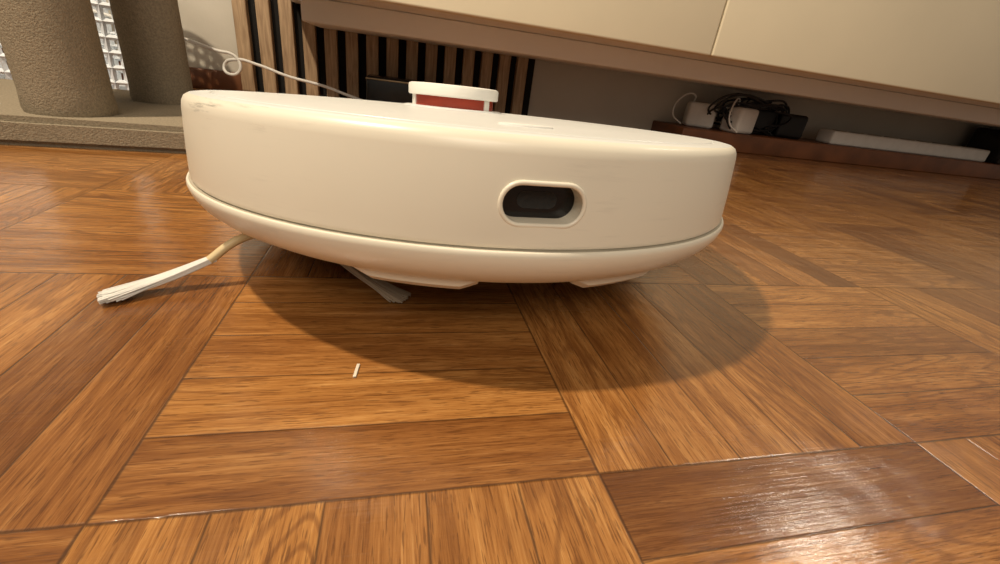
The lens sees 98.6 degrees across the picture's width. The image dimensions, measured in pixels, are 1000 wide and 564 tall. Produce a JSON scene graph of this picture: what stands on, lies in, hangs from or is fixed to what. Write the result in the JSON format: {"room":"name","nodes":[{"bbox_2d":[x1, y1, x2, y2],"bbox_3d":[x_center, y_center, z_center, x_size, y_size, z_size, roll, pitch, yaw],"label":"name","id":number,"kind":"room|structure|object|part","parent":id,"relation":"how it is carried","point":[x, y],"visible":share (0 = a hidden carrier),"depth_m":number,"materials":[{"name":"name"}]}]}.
{"room":"living room","nodes":[
{"label":"living room","id":0,"kind":"room"},
{"bbox_2d":[0,67,999,563],"bbox_3d":[0.360,0.112,0.166,4.424,0.001,2.686,1,27,-14],"label":"floor","id":1,"kind":"structure","parent":0,"point":[818,382],"depth_m":0.19,"materials":[{"name":"brown wood"}]},
{"bbox_2d":[0,0,128,89],"bbox_3d":[-0.831,-0.488,0.769,0.416,0.248,0.276,0,27,-16],"label":"laundry basket","id":2,"kind":"object","parent":1,"relation":"on","point":[107,37],"visible":0.04,"depth_m":0.74,"materials":[{"name":"white plastic"}]},
{"bbox_2d":[0,0,192,152],"bbox_3d":[-0.567,-0.391,0.456,0.465,0.415,0.315,-3,28,-21],"label":"cat tree","id":3,"kind":"object","parent":1,"relation":"on","point":[60,93],"visible":0.88,"depth_m":0.46,"materials":[{"name":"carpet"}]},
{"bbox_3d":[-0.454,-0.350,0.401,0.079,0.362,0.079,-3,28,-21],"label":"post","id":4,"kind":"part","parent":3,"relation":"part of","materials":[{"name":"carpet"}]},
{"bbox_3d":[-0.591,-0.219,0.541,0.465,0.029,0.315,-3,28,-21],"label":"board","id":5,"kind":"part","parent":3,"relation":"part of","materials":[{"name":"carpet"}]},
{"bbox_3d":[-0.467,-0.424,0.549,0.076,0.362,0.076,-3,28,-21],"label":"post","id":6,"kind":"part","parent":3,"relation":"part of","materials":[{"name":"carpet"}]},
{"bbox_2d":[353,364,359,376],"bbox_3d":[-0.064,0.040,0.193,0.001,0.001,0.009,4,26,-8],"label":"paper scrap","id":7,"kind":"object","parent":1,"relation":"on","point":[357,365],"visible":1,"depth_m":0.19,"materials":[{"name":"white paper"}]},
{"bbox_2d":[365,74,436,102],"bbox_3d":[-0.236,-0.437,1.024,0.200,0.082,0.210,1,27,-14],"label":"dock","id":8,"kind":"object","parent":1,"relation":"on","point":[378,87],"visible":0.3,"depth_m":1.02,"materials":[{"name":"black plastic"}]},
{"bbox_2d":[93,9,362,99],"bbox_3d":[-0.641,-0.515,0.956,0.643,0.147,0.036,-1,27,-17],"label":"power cable","id":9,"kind":"object","parent":8,"relation":"attached to","point":[235,58],"visible":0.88,"depth_m":0.98,"materials":[{"name":"white plastic"}]},
{"bbox_3d":[-0.235,-0.493,1.058,0.177,0.004,0.102,1,27,-14],"label":"trim","id":10,"kind":"part","parent":8,"relation":"part of","materials":[{"name":"brown wood"}]},
{"bbox_2d":[96,81,736,303],"bbox_3d":[-0.022,-0.085,0.329,0.358,0.114,0.358,11,26,7],"label":"robot vacuum","id":11,"kind":"object","parent":1,"relation":"on","point":[442,188],"visible":1,"depth_m":0.17,"materials":[{"name":"beige plastic"}]},
{"bbox_3d":[-0.149,-0.021,0.244,0.032,0.017,0.005,-16,35,-40],"label":"arm","id":12,"kind":"part","parent":11,"relation":"part of","materials":[{"name":"plastic"}]},
{"bbox_2d":[672,93,717,128],"bbox_3d":[0.580,-0.517,1.291,0.126,0.091,0.086,11,26,7],"label":"plug adapter","id":13,"kind":"object","parent":1,"relation":"on","point":[695,115],"visible":0.97,"depth_m":1.27,"materials":[{"name":"white plastic"}]},
{"bbox_2d":[720,98,758,133],"bbox_3d":[0.689,-0.487,1.257,0.130,0.094,0.089,-8,30,-29],"label":"plug adapter","id":14,"kind":"object","parent":1,"relation":"on","point":[743,120],"visible":0.97,"depth_m":1.25,"materials":[{"name":"white plastic"}]},
{"bbox_2d":[707,93,791,135],"bbox_3d":[0.757,-0.493,1.286,0.336,0.116,0.091,1,27,-14],"label":"cable bundle","id":15,"kind":"object","parent":1,"relation":"on","point":[759,104],"visible":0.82,"depth_m":1.26,"materials":[{"name":"black plastic"}]},
{"bbox_2d":[746,100,776,134],"bbox_3d":[0.781,-0.518,1.337,0.139,0.100,0.095,-2,28,-19],"label":"plug adapter","id":16,"kind":"object","parent":1,"relation":"on","point":[768,116],"visible":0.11,"depth_m":1.32,"materials":[{"name":"black plastic"}]},
{"bbox_2d":[767,104,807,139],"bbox_3d":[0.887,-0.508,1.355,0.130,0.094,0.089,9,26,2],"label":"plug adapter","id":17,"kind":"object","parent":1,"relation":"on","point":[794,129],"visible":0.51,"depth_m":1.33,"materials":[{"name":"black plastic"}]},
{"bbox_2d":[651,120,999,179],"bbox_3d":[1.331,-0.452,1.482,1.720,0.092,0.169,1,27,-14],"label":"plinth","id":18,"kind":"object","parent":1,"relation":"on","point":[802,148],"depth_m":1.38,"materials":[{"name":"brown wood"}]},
{"bbox_3d":[1.378,-0.462,1.459,0.700,0.042,0.060,1,27,-14],"label":"power strip","id":19,"kind":"part","parent":18,"relation":"part of","materials":[{"name":"white plastic"}]},
{"bbox_2d":[966,127,999,163],"bbox_3d":[1.914,-0.488,1.585,0.340,0.110,0.120,1,27,-14],"label":"speaker box","id":20,"kind":"object","parent":1,"relation":"on","point":[982,138],"visible":0.69,"depth_m":1.54,"materials":[{"name":"black plastic"}]},
{"bbox_2d":[92,0,999,146],"bbox_3d":[0.243,-1.557,0.789,4.400,2.400,0.080,1,27,-14],"label":"wall","id":21,"kind":"structure","parent":0,"point":[562,91],"depth_m":1.30,"materials":[{"name":"white paint"}]},
{"bbox_2d":[1,48,242,90],"bbox_3d":[-1.336,-0.510,0.906,1.425,0.045,0.014,1,27,-14],"label":"baseboard","id":22,"kind":"structure","parent":21,"relation":"attached to","point":[200,77],"depth_m":1.06,"materials":[{"name":"brown wood"}]},
{"bbox_2d":[231,0,534,115],"bbox_3d":[-0.226,-0.870,0.971,0.742,0.898,0.034,1,27,-14],"label":"panel","id":23,"kind":"object","parent":21,"relation":"attached to","point":[273,34],"visible":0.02,"depth_m":1.09,"materials":[{"name":"brown wood"}]},
{"bbox_2d":[290,0,999,127],"bbox_3d":[0.929,-0.735,1.105,2.790,0.492,0.399,1,27,-14],"label":"upper cabinet","id":24,"kind":"object","parent":21,"relation":"attached to","point":[938,59],"visible":1,"depth_m":0.94,"materials":[{"name":"beige laminate"}]},
{"bbox_3d":[0.040,-0.684,0.704,0.874,0.450,0.024,1,27,-14],"label":"drawer","id":25,"kind":"part","parent":24,"relation":"part of","materials":[{"name":"beige laminate"}]},
{"bbox_3d":[0.901,-0.670,0.916,0.894,0.450,0.024,1,27,-14],"label":"drawer","id":26,"kind":"part","parent":24,"relation":"part of","materials":[{"name":"beige laminate"}]}
]}

